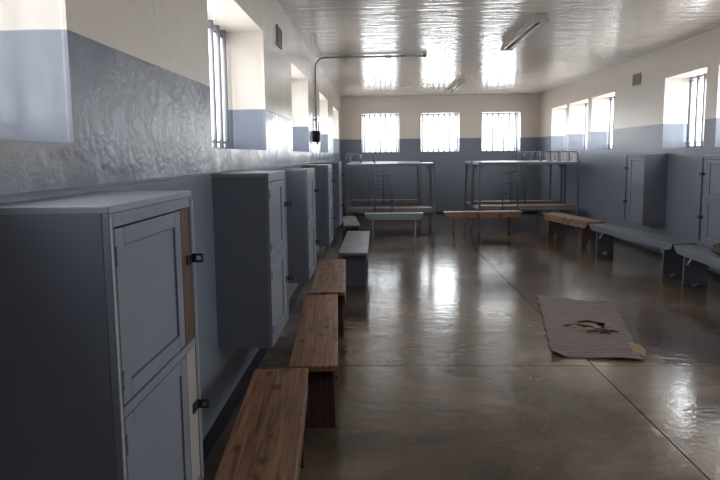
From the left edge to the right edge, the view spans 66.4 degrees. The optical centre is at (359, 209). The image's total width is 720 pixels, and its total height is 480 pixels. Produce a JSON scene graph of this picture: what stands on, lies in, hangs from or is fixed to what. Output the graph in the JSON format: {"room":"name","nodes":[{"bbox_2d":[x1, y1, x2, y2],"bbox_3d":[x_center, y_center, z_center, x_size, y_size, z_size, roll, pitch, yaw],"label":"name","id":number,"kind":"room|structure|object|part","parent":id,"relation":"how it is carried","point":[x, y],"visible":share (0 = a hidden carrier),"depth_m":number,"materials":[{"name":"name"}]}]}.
{"room":"prison interior","nodes":[
{"label":"prison interior","id":0,"kind":"room"},
{"bbox_2d":[0,0,341,440],"bbox_3d":[-1.005,-0.622,5.864,0.412,3.300,18.920,0,6,2],"label":"wall","id":1,"kind":"structure","parent":0,"point":[96,95],"depth_m":2.55,"materials":[{"name":"paint"}]},
{"bbox_2d":[0,190,208,479],"bbox_3d":[-0.742,0.496,1.683,0.383,1.070,0.592,0,6,2],"label":"locker","id":2,"kind":"object","parent":1,"relation":"attached to","point":[100,371],"visible":1,"depth_m":1.40,"materials":[{"name":"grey wood"}]},
{"bbox_3d":[-0.607,0.254,1.614,0.015,0.455,0.453,0,6,2],"label":"door","id":3,"kind":"part","parent":2,"relation":"part of","materials":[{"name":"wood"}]},
{"bbox_3d":[-0.609,0.254,1.614,0.006,0.355,0.347,0,6,2],"label":"door panel","id":4,"kind":"part","parent":2,"relation":"part of","materials":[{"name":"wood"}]},
{"bbox_3d":[-0.602,0.506,1.679,0.020,1.049,0.590,0,6,2],"label":"frame","id":5,"kind":"part","parent":2,"relation":"part of","materials":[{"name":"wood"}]},
{"bbox_3d":[-0.601,0.755,1.663,0.015,0.476,0.453,0,6,2],"label":"door","id":6,"kind":"part","parent":2,"relation":"part of","materials":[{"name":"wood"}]},
{"bbox_3d":[-0.604,0.755,1.664,0.006,0.376,0.347,0,6,2],"label":"door panel","id":7,"kind":"part","parent":2,"relation":"part of","materials":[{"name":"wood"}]},
{"bbox_2d":[208,20,229,148],"bbox_3d":[-1.229,-0.967,4.105,0.080,1.040,1.615,0,6,2],"label":"window","id":8,"kind":"structure","parent":1,"relation":"in","point":[220,36],"depth_m":4.64,"materials":[{"name":"white metal"}]},
{"bbox_3d":[-1.254,-0.967,4.106,0.030,1.040,1.615,0,6,2],"label":"frame","id":9,"kind":"part","parent":8,"relation":"part of","materials":[{"name":"white metal"}]},
{"bbox_2d":[212,170,292,347],"bbox_3d":[-0.677,0.288,3.616,0.383,1.070,0.592,0,6,2],"label":"locker","id":10,"kind":"object","parent":1,"relation":"attached to","point":[250,210],"visible":1,"depth_m":3.34,"materials":[{"name":"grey wood"}]},
{"bbox_3d":[-0.545,0.046,3.547,0.006,0.355,0.347,0,6,2],"label":"door panel","id":11,"kind":"part","parent":10,"relation":"part of","materials":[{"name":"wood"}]},
{"bbox_3d":[-0.542,0.046,3.547,0.015,0.455,0.453,0,6,2],"label":"door","id":12,"kind":"part","parent":10,"relation":"part of","materials":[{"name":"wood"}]},
{"bbox_3d":[-0.537,0.298,3.612,0.020,1.049,0.590,0,6,2],"label":"frame","id":13,"kind":"part","parent":10,"relation":"part of","materials":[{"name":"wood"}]},
{"bbox_3d":[-0.539,0.547,3.596,0.006,0.376,0.347,0,6,2],"label":"door panel","id":14,"kind":"part","parent":10,"relation":"part of","materials":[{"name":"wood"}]},
{"bbox_3d":[-0.536,0.547,3.596,0.015,0.476,0.453,0,6,2],"label":"door","id":15,"kind":"part","parent":10,"relation":"part of","materials":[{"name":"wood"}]},
{"bbox_2d":[202,213,345,467],"bbox_3d":[-0.738,1.007,6.018,0.085,0.022,18.120,0,6,2],"label":"baseboard","id":16,"kind":"structure","parent":1,"relation":"attached to","point":[219,426],"depth_m":3.60,"materials":[{"name":"black paint"}]},
{"bbox_2d":[276,24,282,48],"bbox_3d":[-0.819,-1.752,5.589,0.017,0.200,0.250,0,6,2],"label":"air vent","id":17,"kind":"object","parent":1,"relation":"in","point":[278,29],"visible":1,"depth_m":5.55,"materials":[{"name":"grey metal"}]},
{"bbox_2d":[278,28,281,44],"bbox_3d":[-0.820,-1.752,5.589,0.010,0.164,0.214,0,6,2],"label":"grille","id":18,"kind":"object","parent":17,"relation":"attached to","point":[279,29],"depth_m":5.59,"materials":[{"name":"grey metal"}]},
{"bbox_2d":[271,168,319,283],"bbox_3d":[-0.617,0.134,5.398,0.383,1.070,0.592,0,6,2],"label":"locker","id":19,"kind":"object","parent":1,"relation":"attached to","point":[300,182],"visible":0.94,"depth_m":5.12,"materials":[{"name":"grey wood"}]},
{"bbox_3d":[-0.485,-0.108,5.329,0.006,0.355,0.347,0,6,2],"label":"door panel","id":20,"kind":"part","parent":19,"relation":"part of","materials":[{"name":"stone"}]},
{"bbox_3d":[-0.478,0.143,5.395,0.020,1.049,0.590,0,6,2],"label":"frame","id":21,"kind":"part","parent":19,"relation":"part of","materials":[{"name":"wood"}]},
{"bbox_3d":[-0.482,-0.108,5.329,0.015,0.455,0.453,0,6,2],"label":"door","id":22,"kind":"part","parent":19,"relation":"part of","materials":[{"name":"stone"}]},
{"bbox_3d":[-0.479,0.393,5.379,0.006,0.376,0.347,0,6,2],"label":"door panel","id":23,"kind":"part","parent":19,"relation":"part of","materials":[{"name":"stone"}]},
{"bbox_3d":[-0.477,0.393,5.379,0.015,0.476,0.453,0,6,2],"label":"door","id":24,"kind":"part","parent":19,"relation":"part of","materials":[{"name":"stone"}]},
{"bbox_2d":[313,131,320,143],"bbox_3d":[-0.669,-1.127,8.638,0.100,0.210,0.200,0,6,2],"label":"switch box","id":25,"kind":"object","parent":1,"relation":"attached to","point":[317,134],"visible":1,"depth_m":8.54,"materials":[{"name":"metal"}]},
{"bbox_2d":[302,164,335,245],"bbox_3d":[-0.546,-0.076,7.507,0.383,1.070,0.592,0,6,2],"label":"locker","id":26,"kind":"object","parent":1,"relation":"attached to","point":[323,172],"visible":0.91,"depth_m":7.22,"materials":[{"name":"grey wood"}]},
{"bbox_3d":[-0.407,-0.067,7.503,0.020,1.049,0.590,0,6,2],"label":"frame","id":27,"kind":"part","parent":26,"relation":"part of","materials":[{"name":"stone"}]},
{"bbox_3d":[-0.412,-0.319,7.437,0.015,0.455,0.453,0,6,2],"label":"door","id":28,"kind":"part","parent":26,"relation":"part of","materials":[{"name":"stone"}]},
{"bbox_3d":[-0.414,-0.319,7.438,0.006,0.355,0.347,0,6,2],"label":"door panel","id":29,"kind":"part","parent":26,"relation":"part of","materials":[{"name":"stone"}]},
{"bbox_3d":[-0.409,0.182,7.487,0.006,0.376,0.347,0,6,2],"label":"door panel","id":30,"kind":"part","parent":26,"relation":"part of","materials":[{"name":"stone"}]},
{"bbox_3d":[-0.406,0.182,7.487,0.015,0.476,0.453,0,6,2],"label":"door","id":31,"kind":"part","parent":26,"relation":"part of","materials":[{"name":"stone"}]},
{"bbox_2d":[319,162,343,225],"bbox_3d":[-0.481,-0.278,9.476,0.383,1.070,0.592,0,6,2],"label":"locker","id":32,"kind":"object","parent":1,"relation":"attached to","point":[337,174],"visible":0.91,"depth_m":9.19,"materials":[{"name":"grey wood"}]},
{"bbox_3d":[-0.341,-0.268,9.472,0.020,1.049,0.590,0,6,2],"label":"frame","id":33,"kind":"part","parent":32,"relation":"part of","materials":[{"name":"metal"}]},
{"bbox_2d":[314,54,426,130],"bbox_3d":[0.161,-1.832,8.661,1.770,1.170,0.090,0,6,2],"label":"conduit","id":34,"kind":"object","parent":1,"relation":"attached to","point":[403,55],"visible":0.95,"depth_m":8.61,"materials":[{"name":"grey metal"}]},
{"bbox_2d":[340,94,540,212],"bbox_3d":[2.149,-1.562,14.976,5.306,3.300,0.400,0,6,2],"label":"wall","id":35,"kind":"structure","parent":0,"point":[450,166],"depth_m":14.78,"materials":[{"name":"paint"}]},
{"bbox_2d":[362,114,398,152],"bbox_3d":[0.560,-2.082,15.133,1.005,1.040,0.080,0,6,2],"label":"bars","id":36,"kind":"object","parent":35,"relation":"in","point":[385,115],"depth_m":15.11,"materials":[{"name":"white metal"}]},
{"bbox_2d":[421,114,457,151],"bbox_3d":[2.156,-2.095,15.078,1.020,1.040,0.080,0,6,2],"label":"bars","id":37,"kind":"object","parent":35,"relation":"in","point":[439,115],"depth_m":15.05,"materials":[{"name":"white metal"}]},
{"bbox_2d":[359,211,536,213],"bbox_3d":[2.193,0.076,14.924,5.179,0.050,0.025,0,6,2],"label":"baseboard","id":38,"kind":"structure","parent":35,"relation":"attached to","point":[436,211],"depth_m":14.84,"materials":[{"name":"black paint"}]},
{"bbox_2d":[481,113,516,151],"bbox_3d":[3.768,-2.107,15.023,1.035,1.040,0.080,0,6,2],"label":"bars","id":39,"kind":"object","parent":35,"relation":"in","point":[514,114],"depth_m":14.99,"materials":[{"name":"white metal"}]},
{"bbox_2d":[203,212,719,479],"bbox_3d":[1.860,1.098,5.939,5.306,0.200,18.120,0,6,2],"label":"floor","id":40,"kind":"structure","parent":0,"point":[448,369],"depth_m":4.11,"materials":[{"name":"concrete"}]},
{"bbox_2d":[214,368,308,479],"bbox_3d":[-0.387,1.163,2.244,0.292,0.450,1.550,-1,6,-3],"label":"wooden bench","id":41,"kind":"object","parent":40,"relation":"on","point":[266,441],"visible":1,"depth_m":2.33,"materials":[{"name":"brown wood"}]},
{"bbox_3d":[-0.414,1.124,2.817,0.251,0.416,0.034,-1,6,-3],"label":"leg","id":42,"kind":"part","parent":41,"relation":"part of","materials":[{"name":"brown wood"}]},
{"bbox_2d":[289,294,337,427],"bbox_3d":[-0.285,1.006,3.812,0.268,0.450,1.555,-1,6,-2],"label":"wooden bench","id":43,"kind":"object","parent":40,"relation":"on","point":[315,348],"visible":0.84,"depth_m":3.24,"materials":[{"name":"brown wood"}]},
{"bbox_3d":[-0.288,0.799,3.792,0.268,0.034,1.555,-1,6,-2],"label":"seat","id":44,"kind":"part","parent":43,"relation":"part of","materials":[{"name":"brown wood"}]},
{"bbox_3d":[-0.262,1.080,3.240,0.230,0.416,0.034,-1,6,-2],"label":"leg","id":45,"kind":"part","parent":43,"relation":"part of","materials":[{"name":"brown wood"}]},
{"bbox_2d":[311,259,345,336],"bbox_3d":[-0.285,0.849,5.393,0.295,0.450,1.480,-1,6,-1],"label":"wooden bench","id":46,"kind":"object","parent":40,"relation":"on","point":[330,276],"visible":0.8,"depth_m":5.00,"materials":[{"name":"brown wood"}]},
{"bbox_3d":[-0.287,0.642,5.373,0.295,0.034,1.480,-1,6,-1],"label":"seat","id":47,"kind":"part","parent":46,"relation":"part of","materials":[{"name":"brown wood"}]},
{"bbox_3d":[-0.272,0.919,4.858,0.254,0.416,0.034,-1,6,-1],"label":"leg","id":48,"kind":"part","parent":46,"relation":"part of","materials":[{"name":"brown wood"}]},
{"bbox_2d":[342,216,359,237],"bbox_3d":[-0.183,0.396,10.201,0.280,0.400,1.420,-1,6,-4],"label":"wooden bench","id":49,"kind":"object","parent":40,"relation":"on","point":[349,223],"visible":0.64,"depth_m":9.68,"materials":[{"name":"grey wood"}]},
{"bbox_3d":[-0.185,0.214,10.183,0.280,0.034,1.420,-1,6,-4],"label":"seat","id":50,"kind":"part","parent":49,"relation":"part of","materials":[{"name":"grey wood"}]},
{"bbox_3d":[-0.149,0.463,9.695,0.241,0.366,0.034,-1,6,-4],"label":"leg","id":51,"kind":"part","parent":49,"relation":"part of","materials":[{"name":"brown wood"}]},
{"bbox_2d":[338,231,369,286],"bbox_3d":[-0.050,0.642,7.451,0.345,0.450,1.880,0,6,2],"label":"bench","id":52,"kind":"object","parent":40,"relation":"on","point":[355,245],"visible":0.94,"depth_m":6.71,"materials":[{"name":"grey paint"}]},
{"bbox_3d":[-0.052,0.435,7.431,0.345,0.034,1.880,0,6,2],"label":"seat","id":53,"kind":"part","parent":52,"relation":"part of","materials":[{"name":"grey paint"}]},
{"bbox_3d":[-0.074,0.733,6.717,0.297,0.416,0.034,0,6,2],"label":"leg","id":54,"kind":"part","parent":52,"relation":"part of","materials":[{"name":"grey paint"}]},
{"bbox_2d":[349,154,421,220],"bbox_3d":[0.616,-0.573,13.600,1.738,1.638,0.902,0,6,2],"label":"bunk bed","id":55,"kind":"object","parent":40,"relation":"on","point":[418,201],"visible":0.68,"depth_m":13.23,"materials":[{"name":"metal"}]},
{"bbox_3d":[-0.240,-0.423,13.239,0.048,1.430,0.048,0,6,2],"label":"post","id":56,"kind":"part","parent":55,"relation":"part of","materials":[{"name":"grey metal"}]},
{"bbox_3d":[-0.213,-0.505,14.064,0.048,1.430,0.048,0,6,2],"label":"post","id":57,"kind":"part","parent":55,"relation":"part of","materials":[{"name":"grey metal"}]},
{"bbox_3d":[0.216,-0.607,13.169,0.022,1.020,0.022,-3,6,-20],"label":"ladder rail","id":58,"kind":"part","parent":55,"relation":"part of","materials":[{"name":"grey metal"}]},
{"bbox_3d":[0.566,-0.610,13.157,0.022,1.020,0.022,2,6,24],"label":"ladder rail","id":59,"kind":"part","parent":55,"relation":"part of","materials":[{"name":"grey metal"}]},
{"bbox_3d":[0.621,-0.184,13.651,1.726,0.045,0.866,0,6,2],"label":"frame","id":60,"kind":"part","parent":55,"relation":"part of","materials":[{"name":"grey metal"}]},
{"bbox_3d":[1.476,-0.518,14.006,0.048,1.430,0.048,0,6,2],"label":"post","id":61,"kind":"part","parent":55,"relation":"part of","materials":[{"name":"grey metal"}]},
{"bbox_3d":[1.449,-0.436,13.181,0.048,1.430,0.048,0,6,2],"label":"post","id":62,"kind":"part","parent":55,"relation":"part of","materials":[{"name":"grey metal"}]},
{"bbox_2d":[345,153,435,232],"bbox_3d":[0.633,-0.377,11.628,1.833,1.638,0.902,0,6,2],"label":"bunk bed","id":63,"kind":"object","parent":40,"relation":"on","point":[431,166],"visible":0.93,"depth_m":11.23,"materials":[{"name":"metal"}]},
{"bbox_3d":[-0.271,-0.227,11.268,0.048,1.430,0.048,0,6,2],"label":"post","id":64,"kind":"part","parent":63,"relation":"part of","materials":[{"name":"grey metal"}]},
{"bbox_3d":[-0.244,-0.309,12.094,0.048,1.430,0.048,0,6,2],"label":"post","id":65,"kind":"part","parent":63,"relation":"part of","materials":[{"name":"grey metal"}]},
{"bbox_3d":[0.004,-1.039,11.178,0.596,0.218,0.026,0,6,2],"label":"guard rail","id":66,"kind":"part","parent":63,"relation":"part of","materials":[{"name":"grey metal"}]},
{"bbox_3d":[0.305,-0.412,11.194,0.022,1.020,0.022,-3,6,-20],"label":"ladder rail","id":67,"kind":"part","parent":63,"relation":"part of","materials":[{"name":"grey metal"}]},
{"bbox_3d":[0.627,-0.942,11.584,1.821,0.050,0.866,0,6,2],"label":"frame","id":68,"kind":"part","parent":63,"relation":"part of","materials":[{"name":"grey metal"}]},
{"bbox_3d":[0.638,0.011,11.679,1.821,0.045,0.866,0,6,2],"label":"frame","id":69,"kind":"part","parent":63,"relation":"part of","materials":[{"name":"grey metal"}]},
{"bbox_3d":[0.650,-0.414,11.183,0.022,1.020,0.022,-3,6,-20],"label":"ladder rail","id":70,"kind":"part","parent":63,"relation":"part of","materials":[{"name":"grey metal"}]},
{"bbox_3d":[1.540,-0.323,12.033,0.048,1.430,0.048,0,6,2],"label":"post","id":71,"kind":"part","parent":63,"relation":"part of","materials":[{"name":"grey metal"}]},
{"bbox_3d":[1.513,-0.241,11.207,0.048,1.430,0.048,0,6,2],"label":"post","id":72,"kind":"part","parent":63,"relation":"part of","materials":[{"name":"grey metal"}]},
{"bbox_2d":[365,212,423,236],"bbox_3d":[0.670,0.293,10.886,1.150,0.450,0.270,-1,6,1],"label":"bench","id":73,"kind":"object","parent":40,"relation":"on","point":[414,216],"visible":1,"depth_m":10.74,"materials":[{"name":"grey paint"}]},
{"bbox_3d":[0.257,0.314,10.894,0.034,0.416,0.232,-1,6,1],"label":"leg","id":74,"kind":"part","parent":73,"relation":"part of","materials":[{"name":"grey paint"}]},
{"bbox_3d":[0.668,0.086,10.866,1.150,0.034,0.270,-1,6,1],"label":"seat","id":75,"kind":"part","parent":73,"relation":"part of","materials":[{"name":"grey paint"}]},
{"bbox_3d":[1.084,0.306,10.882,0.034,0.416,0.232,-1,6,1],"label":"leg","id":76,"kind":"part","parent":73,"relation":"part of","materials":[{"name":"grey paint"}]},
{"bbox_2d":[443,210,521,234],"bbox_3d":[2.451,0.260,11.025,1.530,0.450,0.252,-1,6,-1],"label":"wooden bench","id":77,"kind":"object","parent":40,"relation":"on","point":[510,214],"visible":1,"depth_m":10.89,"materials":[{"name":"brown wood"}]},
{"bbox_3d":[1.886,0.284,11.012,0.034,0.416,0.215,-1,6,-1],"label":"leg","id":78,"kind":"part","parent":77,"relation":"part of","materials":[{"name":"brown wood"}]},
{"bbox_3d":[2.449,0.053,11.004,1.530,0.034,0.250,-1,6,-1],"label":"seat","id":79,"kind":"part","parent":77,"relation":"part of","materials":[{"name":"brown wood"}]},
{"bbox_3d":[3.016,0.269,11.041,0.034,0.416,0.215,-1,6,-1],"label":"leg","id":80,"kind":"part","parent":77,"relation":"part of","materials":[{"name":"brown wood"}]},
{"bbox_2d":[464,151,562,224],"bbox_3d":[3.499,-0.511,12.660,2.033,1.638,0.852,0,6,2],"label":"bunk bed","id":81,"kind":"object","parent":40,"relation":"on","point":[467,163],"visible":0.55,"depth_m":12.33,"materials":[{"name":"metal"}]},
{"bbox_3d":[2.522,-0.440,13.104,0.048,1.430,0.048,0,6,2],"label":"post","id":82,"kind":"part","parent":81,"relation":"part of","materials":[{"name":"grey metal"}]},
{"bbox_3d":[2.496,-0.363,12.329,0.048,1.430,0.048,0,6,2],"label":"post","id":83,"kind":"part","parent":81,"relation":"part of","materials":[{"name":"grey metal"}]},
{"bbox_3d":[3.352,-0.560,12.244,0.022,1.000,0.022,2,6,24],"label":"ladder rail","id":84,"kind":"part","parent":81,"relation":"part of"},
{"bbox_3d":[3.503,-0.143,12.709,2.021,0.045,0.816,0,6,2],"label":"frame","id":85,"kind":"part","parent":81,"relation":"part of","materials":[{"name":"grey metal"}]},
{"bbox_3d":[3.672,-0.562,12.233,0.022,1.000,0.022,2,6,24],"label":"ladder rail","id":86,"kind":"part","parent":81,"relation":"part of","materials":[{"name":"grey metal"}]},
{"bbox_3d":[4.104,-1.262,12.969,0.811,0.218,0.026,0,6,2],"label":"guard rail","id":87,"kind":"part","parent":81,"relation":"part of","materials":[{"name":"grey metal"}]},
{"bbox_3d":[4.078,-1.185,12.194,0.811,0.218,0.026,0,6,2],"label":"guard rail","id":88,"kind":"part","parent":81,"relation":"part of","materials":[{"name":"grey metal"}]},
{"bbox_3d":[4.505,-0.456,13.036,0.048,1.430,0.048,0,6,2],"label":"post","id":89,"kind":"part","parent":81,"relation":"part of","materials":[{"name":"grey metal"}]},
{"bbox_3d":[4.479,-0.378,12.261,0.048,1.430,0.048,0,6,2],"label":"post","id":90,"kind":"part","parent":81,"relation":"part of","materials":[{"name":"grey metal"}]},
{"bbox_2d":[471,151,579,231],"bbox_3d":[3.454,-0.407,11.616,2.033,1.638,0.872,0,6,2],"label":"bunk bed","id":91,"kind":"object","parent":40,"relation":"on","point":[550,154],"visible":0.98,"depth_m":11.23,"materials":[{"name":"metal"}]},
{"bbox_3d":[2.477,-0.337,12.070,0.048,1.430,0.048,0,6,2],"label":"post","id":92,"kind":"part","parent":91,"relation":"part of","materials":[{"name":"grey metal"}]},
{"bbox_3d":[2.450,-0.258,11.275,0.048,1.430,0.048,0,6,2],"label":"post","id":93,"kind":"part","parent":91,"relation":"part of","materials":[{"name":"grey metal"}]},
{"bbox_3d":[2.907,-0.452,11.204,0.022,1.000,0.022,-3,6,-20],"label":"ladder rail","id":94,"kind":"part","parent":91,"relation":"part of","materials":[{"name":"grey metal"}]},
{"bbox_3d":[3.217,-0.454,11.193,0.022,1.000,0.022,-3,6,-20],"label":"ladder rail","id":95,"kind":"part","parent":91,"relation":"part of","materials":[{"name":"grey metal"}]},
{"bbox_3d":[3.459,-0.039,11.665,2.021,0.045,0.836,0,6,2],"label":"frame","id":96,"kind":"part","parent":91,"relation":"part of","materials":[{"name":"grey metal"}]},
{"bbox_3d":[3.448,-0.972,11.572,2.021,0.050,0.836,0,6,2],"label":"frame","id":97,"kind":"part","parent":91,"relation":"part of","materials":[{"name":"grey metal"}]},
{"bbox_3d":[4.079,-1.159,11.935,0.771,0.218,0.026,0,6,2],"label":"guard rail","id":98,"kind":"part","parent":91,"relation":"part of","materials":[{"name":"grey metal"}]},
{"bbox_3d":[4.053,-1.080,11.139,0.771,0.218,0.026,0,6,2],"label":"guard rail","id":99,"kind":"part","parent":91,"relation":"part of","materials":[{"name":"grey metal"}]},
{"bbox_3d":[4.461,-0.352,12.002,0.048,1.430,0.048,0,6,2],"label":"post","id":100,"kind":"part","parent":91,"relation":"part of","materials":[{"name":"grey metal"}]},
{"bbox_3d":[4.434,-0.273,11.207,0.048,1.430,0.048,0,6,2],"label":"post","id":101,"kind":"part","parent":91,"relation":"part of","materials":[{"name":"grey metal"}]},
{"bbox_2d":[542,212,605,246],"bbox_3d":[3.810,0.354,9.923,0.340,0.450,1.530,-2,6,-9],"label":"wooden bench","id":102,"kind":"object","parent":40,"relation":"on","point":[556,220],"visible":0.87,"depth_m":9.63,"materials":[{"name":"brown wood"}]},
{"bbox_3d":[3.719,0.317,10.479,0.292,0.416,0.034,-2,6,-9],"label":"leg","id":103,"kind":"part","parent":102,"relation":"part of","materials":[{"name":"brown wood"}]},
{"bbox_3d":[3.807,0.147,9.902,0.340,0.034,1.530,-2,6,-9],"label":"seat","id":104,"kind":"part","parent":102,"relation":"part of","materials":[{"name":"brown wood"}]},
{"bbox_3d":[3.901,0.425,9.369,0.292,0.416,0.034,-2,6,-9],"label":"leg","id":105,"kind":"part","parent":102,"relation":"part of","materials":[{"name":"brown wood"}]},
{"bbox_2d":[537,295,646,359],"bbox_3d":[2.106,1.047,5.157,0.772,0.049,1.922,1,6,15],"label":"floor mat","id":106,"kind":"object","parent":40,"relation":"on","point":[568,337],"visible":1,"depth_m":4.90,"materials":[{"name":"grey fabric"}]},
{"bbox_2d":[589,223,695,275],"bbox_3d":[3.968,0.550,7.926,0.330,0.450,2.020,-1,6,-6],"label":"bench","id":107,"kind":"object","parent":40,"relation":"on","point":[672,262],"visible":0.91,"depth_m":7.50,"materials":[{"name":"grey paint"}]},
{"bbox_3d":[3.885,0.489,8.729,0.284,0.416,0.034,-1,6,-6],"label":"leg","id":108,"kind":"part","parent":107,"relation":"part of","materials":[{"name":"grey paint"}]},
{"bbox_3d":[3.966,0.344,7.905,0.330,0.034,2.020,-1,6,-6],"label":"seat","id":109,"kind":"part","parent":107,"relation":"part of","materials":[{"name":"grey paint"}]},
{"bbox_3d":[4.051,0.646,7.126,0.284,0.416,0.034,-1,6,-6],"label":"leg","id":110,"kind":"part","parent":107,"relation":"part of","materials":[{"name":"grey paint"}]},
{"bbox_2d":[674,245,719,284],"bbox_3d":[3.952,0.761,5.806,0.330,0.450,2.000,0,6,5],"label":"bench","id":111,"kind":"object","parent":40,"relation":"on","point":[696,258],"visible":1,"depth_m":6.58,"materials":[{"name":"grey paint"}]},
{"bbox_3d":[4.024,0.699,6.600,0.284,0.416,0.034,0,6,5],"label":"leg","id":112,"kind":"part","parent":111,"relation":"part of","materials":[{"name":"grey paint"}]},
{"bbox_3d":[3.950,0.554,5.785,0.330,0.034,2.000,0,6,5],"label":"seat","id":113,"kind":"part","parent":111,"relation":"part of","materials":[{"name":"grey paint"}]},
{"bbox_2d":[711,243,719,255],"bbox_3d":[4.053,0.434,6.043,0.264,0.151,0.496,0,6,2],"label":"cloth bundle","id":114,"kind":"object","parent":111,"relation":"on","point":[716,247],"visible":1,"depth_m":6.09,"materials":[{"name":"brown fabric"}]},
{"bbox_2d":[277,0,719,96],"bbox_3d":[1.823,-2.211,5.611,6.106,0.150,18.920,0,6,2],"label":"ceiling","id":115,"kind":"structure","parent":0,"point":[460,39],"depth_m":7.44,"materials":[{"name":"paint"}]},
{"bbox_2d":[447,79,465,92],"bbox_3d":[2.154,-2.761,12.372,0.174,0.098,1.800,0,6,2],"label":"lamp","id":116,"kind":"object","parent":115,"relation":"attached to","point":[461,82],"visible":1,"depth_m":12.17,"materials":[{"name":"metal"}]},
{"bbox_2d":[500,13,549,50],"bbox_3d":[2.053,-2.224,6.969,0.174,0.098,1.700,0,6,2],"label":"lamp","id":117,"kind":"object","parent":115,"relation":"attached to","point":[540,19],"visible":1,"depth_m":6.74,"materials":[{"name":"metal"}]},
{"bbox_2d":[539,27,719,272],"bbox_3d":[4.692,-0.665,5.669,0.400,3.300,18.920,0,6,2],"label":"wall","id":118,"kind":"structure","parent":0,"point":[651,116],"depth_m":9.19,"materials":[{"name":"paint"}]},
{"bbox_2d":[584,103,587,149],"bbox_3d":[5.050,-1.806,11.848,0.080,1.040,1.100,0,6,2],"label":"window","id":119,"kind":"structure","parent":118,"relation":"in","point":[586,104],"depth_m":12.29,"materials":[{"name":"clear glass"}]},
{"bbox_3d":[5.075,-1.806,11.847,0.030,1.040,1.100,0,6,2],"label":"frame","id":120,"kind":"part","parent":119,"relation":"part of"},
{"bbox_2d":[608,96,614,148],"bbox_3d":[5.007,-1.677,10.555,0.080,1.040,1.080,0,6,2],"label":"bars","id":121,"kind":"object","parent":118,"relation":"in","point":[611,98],"depth_m":10.96,"materials":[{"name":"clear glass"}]},
{"bbox_2d":[537,211,719,278],"bbox_3d":[4.495,0.948,5.836,0.030,0.060,18.120,0,6,2],"label":"baseboard","id":122,"kind":"structure","parent":118,"relation":"attached to","point":[712,273],"depth_m":8.83,"materials":[{"name":"black paint"}]},
{"bbox_2d":[632,72,640,85],"bbox_3d":[4.589,-2.159,9.128,0.017,0.190,0.270,0,6,2],"label":"air vent","id":123,"kind":"object","parent":118,"relation":"in","point":[636,78],"visible":1,"depth_m":9.12,"materials":[{"name":"grey metal"}]},
{"bbox_2d":[633,74,639,83],"bbox_3d":[4.590,-2.159,9.128,0.010,0.154,0.234,0,6,2],"label":"grille","id":124,"kind":"object","parent":123,"relation":"attached to","point":[636,77],"depth_m":9.12,"materials":[{"name":"grey metal"}]},
{"bbox_2d":[623,153,667,224],"bbox_3d":[4.396,-0.332,8.512,0.390,1.070,0.592,0,6,2],"label":"locker","id":125,"kind":"object","parent":118,"relation":"attached to","point":[646,173],"visible":1,"depth_m":8.25,"materials":[{"name":"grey wood"}]},
{"bbox_3d":[4.254,-0.320,8.518,0.020,1.049,0.590,0,6,2],"label":"frame","id":126,"kind":"part","parent":125,"relation":"part of","materials":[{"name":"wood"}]},
{"bbox_3d":[4.256,-0.071,8.502,0.015,0.476,0.453,0,6,2],"label":"door","id":127,"kind":"part","parent":125,"relation":"part of","materials":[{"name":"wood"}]},
{"bbox_3d":[4.258,-0.071,8.502,0.006,0.376,0.347,0,6,2],"label":"door panel","id":128,"kind":"part","parent":125,"relation":"part of","materials":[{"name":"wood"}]},
{"bbox_3d":[4.250,-0.572,8.453,0.015,0.455,0.453,0,6,2],"label":"door","id":129,"kind":"part","parent":125,"relation":"part of","materials":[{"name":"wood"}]},
{"bbox_3d":[4.253,-0.572,8.453,0.006,0.355,0.347,0,6,2],"label":"door panel","id":130,"kind":"part","parent":125,"relation":"part of","materials":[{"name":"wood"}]},
{"bbox_2d":[686,73,706,147],"bbox_3d":[4.913,-1.397,7.750,0.080,1.040,1.060,0,6,2],"label":"bars","id":131,"kind":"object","parent":118,"relation":"in","point":[697,78],"depth_m":8.00,"materials":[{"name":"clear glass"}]},
{"bbox_2d":[697,155,719,244],"bbox_3d":[4.328,-0.107,6.466,0.390,1.070,0.592,0,6,2],"label":"locker","id":132,"kind":"object","parent":118,"relation":"attached to","point":[709,213],"visible":1,"depth_m":6.58,"materials":[{"name":"blue wood"}]},
{"bbox_3d":[4.187,0.153,6.456,0.015,0.476,0.453,0,6,2],"label":"door","id":133,"kind":"part","parent":132,"relation":"part of","materials":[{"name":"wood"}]},
{"bbox_3d":[4.182,-0.348,6.406,0.015,0.455,0.453,0,6,2],"label":"door","id":134,"kind":"part","parent":132,"relation":"part of","materials":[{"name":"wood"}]},
{"bbox_3d":[4.190,0.153,6.456,0.006,0.376,0.347,0,6,2],"label":"door panel","id":135,"kind":"part","parent":132,"relation":"part of","materials":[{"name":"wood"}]},
{"bbox_3d":[4.184,-0.348,6.406,0.006,0.355,0.347,0,6,2],"label":"door panel","id":136,"kind":"part","parent":132,"relation":"part of","materials":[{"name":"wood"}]}
]}

